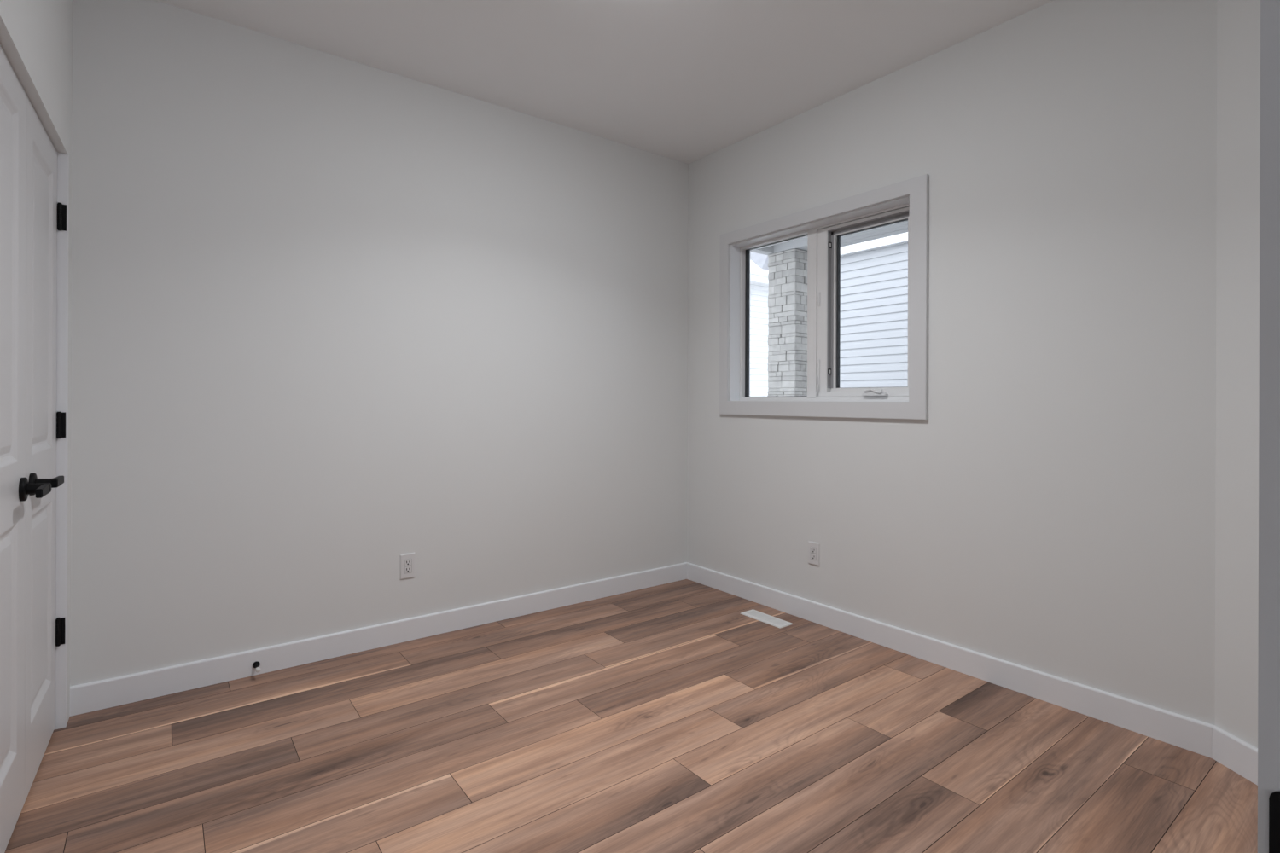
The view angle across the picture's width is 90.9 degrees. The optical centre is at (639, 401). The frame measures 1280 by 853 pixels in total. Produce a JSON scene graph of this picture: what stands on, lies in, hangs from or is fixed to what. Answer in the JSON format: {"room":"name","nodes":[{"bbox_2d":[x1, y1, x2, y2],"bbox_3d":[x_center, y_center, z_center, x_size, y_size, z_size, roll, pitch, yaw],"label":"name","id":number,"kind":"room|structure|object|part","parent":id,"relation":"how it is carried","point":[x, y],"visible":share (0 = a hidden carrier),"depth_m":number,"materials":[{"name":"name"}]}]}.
{"room":"empty bedroom","nodes":[
{"label":"empty bedroom","id":0,"kind":"room"},
{"bbox_2d":[0,0,72,723],"bbox_3d":[-0.973,-0.145,0.137,0.727,2.860,4.930,0,0,-36],"label":"wall","id":1,"kind":"structure","parent":0,"point":[36,36],"depth_m":2.00,"materials":[{"name":"paint"}]},
{"bbox_2d":[0,45,51,852],"bbox_3d":[-1.599,0.137,1.604,0.096,2.027,0.518,0,0,-36],"label":"door","id":2,"kind":"structure","parent":1,"relation":"in","point":[15,489],"depth_m":1.69,"materials":[{"name":"paint"}]},
{"bbox_3d":[-1.664,0.246,1.735,0.050,0.032,0.136,0,0,-36],"label":"lever","id":3,"kind":"part","parent":2,"relation":"part of","materials":[{"name":"black metal"}]},
{"bbox_2d":[24,96,66,801],"bbox_3d":[-1.902,0.136,2.026,0.096,2.027,0.519,0,0,-36],"label":"door","id":4,"kind":"structure","parent":1,"relation":"in","point":[45,216],"depth_m":2.01,"materials":[{"name":"paint"}]},
{"bbox_3d":[-1.802,0.245,1.925,0.050,0.032,0.136,0,0,-36],"label":"lever","id":5,"kind":"part","parent":4,"relation":"part of","materials":[{"name":"black metal"}]},
{"bbox_2d":[53,151,69,730],"bbox_3d":[-1.784,0.141,1.789,0.116,2.043,1.080,0,0,-36],"label":"trim","id":6,"kind":"structure","parent":1,"relation":"attached to","point":[62,159],"depth_m":2.24,"materials":[{"name":"paint"}]},
{"bbox_2d":[69,0,688,686],"bbox_3d":[-1.221,-0.146,3.090,4.050,2.860,0.140,0,0,-37],"label":"wall","id":7,"kind":"structure","parent":0,"point":[334,319],"depth_m":2.89,"materials":[{"name":"paint"}]},
{"bbox_2d":[252,661,260,673],"bbox_3d":[-1.607,1.119,2.647,0.027,0.027,0.077,0,0,-37],"label":"door stop","id":8,"kind":"object","parent":7,"relation":"attached to","point":[255,665],"visible":1,"depth_m":2.66,"materials":[{"name":"black metal"}]},
{"bbox_2d":[69,562,686,716],"bbox_3d":[-0.895,1.112,3.244,3.037,0.106,0.014,0,0,-37],"label":"baseboard","id":9,"kind":"structure","parent":7,"relation":"attached to","point":[93,696],"depth_m":2.87,"materials":[{"name":"paint"}]},
{"bbox_2d":[400,552,415,579],"bbox_3d":[-1.130,0.802,3.068,0.073,0.121,0.009,0,0,-37],"label":"wall outlet","id":10,"kind":"object","parent":7,"relation":"attached to","point":[407,561],"visible":1,"depth_m":3.06,"materials":[{"name":"white plastic"}]},
{"bbox_2d":[404,565,412,573],"bbox_3d":[-1.128,0.820,3.066,0.036,0.033,0.003,0,0,-37],"label":"receptacle","id":11,"kind":"object","parent":10,"relation":"attached to","point":[408,569],"depth_m":3.07,"materials":[{"name":"white plastic"}]},
{"bbox_2d":[404,558,412,566],"bbox_3d":[-1.128,0.784,3.066,0.036,0.033,0.003,0,0,-37],"label":"receptacle","id":12,"kind":"object","parent":10,"relation":"attached to","point":[408,562],"depth_m":3.07,"materials":[{"name":"white plastic"}]},
{"bbox_2d":[156,0,1053,163],"bbox_3d":[0.278,-1.641,1.129,4.060,0.140,5.110,0,0,-37],"label":"ceiling","id":13,"kind":"structure","parent":0,"point":[685,81],"depth_m":2.79,"materials":[{"name":"paint"}]},
{"bbox_2d":[4,579,1257,852],"bbox_3d":[0.273,1.229,1.041,3.880,0.120,4.976,0,0,-37],"label":"floor","id":14,"kind":"structure","parent":0,"point":[668,718],"depth_m":2.07,"materials":[{"name":"brown wood"}]},
{"bbox_2d":[740,609,793,628],"bbox_3d":[0.678,1.168,3.391,0.103,0.005,0.282,0,0,-37],"label":"floor vent","id":15,"kind":"object","parent":14,"relation":"in","point":[766,619],"visible":1,"depth_m":3.38,"materials":[{"name":"metal"}]},
{"bbox_2d":[686,0,1216,725],"bbox_3d":[1.172,-0.138,3.162,0.150,2.860,2.640,0,0,-37],"label":"wall","id":16,"kind":"structure","parent":0,"point":[1051,510],"depth_m":2.53,"materials":[{"name":"paint"}]},
{"bbox_2d":[808,541,820,566],"bbox_3d":[0.923,0.810,3.354,0.009,0.121,0.073,0,0,-37],"label":"wall outlet","id":17,"kind":"object","parent":16,"relation":"attached to","point":[813,548],"visible":1,"depth_m":3.35,"materials":[{"name":"white plastic"}]},
{"bbox_2d":[810,552,815,560],"bbox_3d":[0.921,0.827,3.352,0.003,0.033,0.036,0,0,-37],"label":"receptacle","id":18,"kind":"object","parent":17,"relation":"attached to","point":[812,555],"depth_m":3.35,"materials":[{"name":"white plastic"}]},
{"bbox_2d":[810,546,815,553],"bbox_3d":[0.921,0.792,3.352,0.002,0.030,0.033,0,0,-37],"label":"receptacle","id":19,"kind":"object","parent":17,"relation":"attached to","point":[812,549],"depth_m":3.35,"materials":[{"name":"white plastic"}]},
{"bbox_2d":[719,174,928,419],"bbox_3d":[0.966,-0.473,3.432,0.184,1.112,1.327,0,0,-37],"label":"window","id":20,"kind":"structure","parent":16,"relation":"in","point":[910,402],"depth_m":3.40,"materials":[{"name":"paint"}]},
{"bbox_3d":[1.003,-0.478,3.466,0.083,0.949,1.160,0,0,-37],"label":"frame","id":21,"kind":"part","parent":20,"relation":"part of","materials":[{"name":"plastic"}]},
{"bbox_3d":[1.164,-0.480,3.252,0.076,0.913,0.526,0,0,-37],"label":"casement sash","id":22,"kind":"part","parent":20,"relation":"part of","materials":[{"name":"plastic"}]},
{"bbox_3d":[1.165,-0.051,3.143,0.011,0.025,0.101,0,0,-37],"label":"folding arm","id":23,"kind":"part","parent":20,"relation":"part of","materials":[{"name":"white plastic"}]},
{"bbox_3d":[1.175,-0.040,3.156,0.023,0.027,0.136,0,0,-37],"label":"crank handle","id":24,"kind":"part","parent":20,"relation":"part of","materials":[{"name":"white plastic"}]},
{"bbox_2d":[686,562,1214,758],"bbox_3d":[1.097,1.119,3.119,0.014,0.106,2.622,0,0,-37],"label":"baseboard","id":25,"kind":"structure","parent":16,"relation":"attached to","point":[1194,736],"depth_m":2.62,"materials":[{"name":"paint"}]},
{"bbox_2d":[1215,0,1260,748],"bbox_3d":[2.012,-0.135,1.807,0.450,2.860,0.568,0,0,-37],"label":"wall","id":26,"kind":"structure","parent":0,"point":[1238,21],"depth_m":2.01,"materials":[{"name":"paint"}]},
{"bbox_2d":[1211,725,1257,785],"bbox_3d":[1.900,1.122,1.815,0.014,0.106,0.527,0,0,-2],"label":"baseboard","id":27,"kind":"structure","parent":26,"relation":"attached to","point":[1230,751],"depth_m":2.00,"materials":[{"name":"paint"}]},
{"bbox_3d":[0.799,-0.139,0.618,2.920,2.860,0.130,0,0,-37],"label":"wall","id":28,"kind":"structure","parent":0,"visible":0},
{"bbox_2d":[1257,0,1279,852],"bbox_3d":[0.548,0.144,0.458,0.731,2.028,0.035,0,0,-37],"label":"door","id":29,"kind":"structure","parent":28,"relation":"in","point":[1269,411],"depth_m":0.25,"materials":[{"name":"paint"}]},
{"bbox_3d":[0.257,0.182,0.239,0.002,0.060,0.026,0,0,-37],"label":"latch plate","id":30,"kind":"part","parent":29,"relation":"part of","materials":[{"name":"black metal"}]},
{"label":"outside","id":31,"kind":"structure","parent":0,"visible":0},
{"bbox_3d":[7.839,1.595,27.455,39.850,0.200,52.000,0,0,-37],"label":"ground","id":32,"kind":"structure","parent":31,"visible":0},
{"bbox_2d":[750,251,768,396],"bbox_3d":[1.989,-1.050,13.959,5.000,5.050,3.620,0,0,-37],"label":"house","id":33,"kind":"structure","parent":32,"relation":"on","point":[759,263],"depth_m":12.32,"materials":[{"name":"white"}]},
{"bbox_2d":[767,248,807,396],"bbox_3d":[1.576,-0.032,6.575,0.340,3.012,0.370,0,0,-37],"label":"stone pillar","id":34,"kind":"structure","parent":32,"relation":"on","point":[787,368],"depth_m":6.43,"materials":[{"name":"grey stone"}]},
{"bbox_2d":[750,220,907,255],"bbox_3d":[1.889,-1.701,4.391,2.470,0.328,4.260,0,0,-37],"label":"porch roof","id":35,"kind":"structure","parent":34,"relation":"on","point":[902,227],"depth_m":5.97,"materials":[{"name":"white"}]},
{"bbox_2d":[839,232,907,388],"bbox_3d":[7.758,-1.455,5.795,4.180,5.900,12.200,0,0,-37],"label":"neighbor house","id":36,"kind":"structure","parent":32,"relation":"on","point":[874,274],"depth_m":8.60,"materials":[{"name":"plastic"}]}
]}

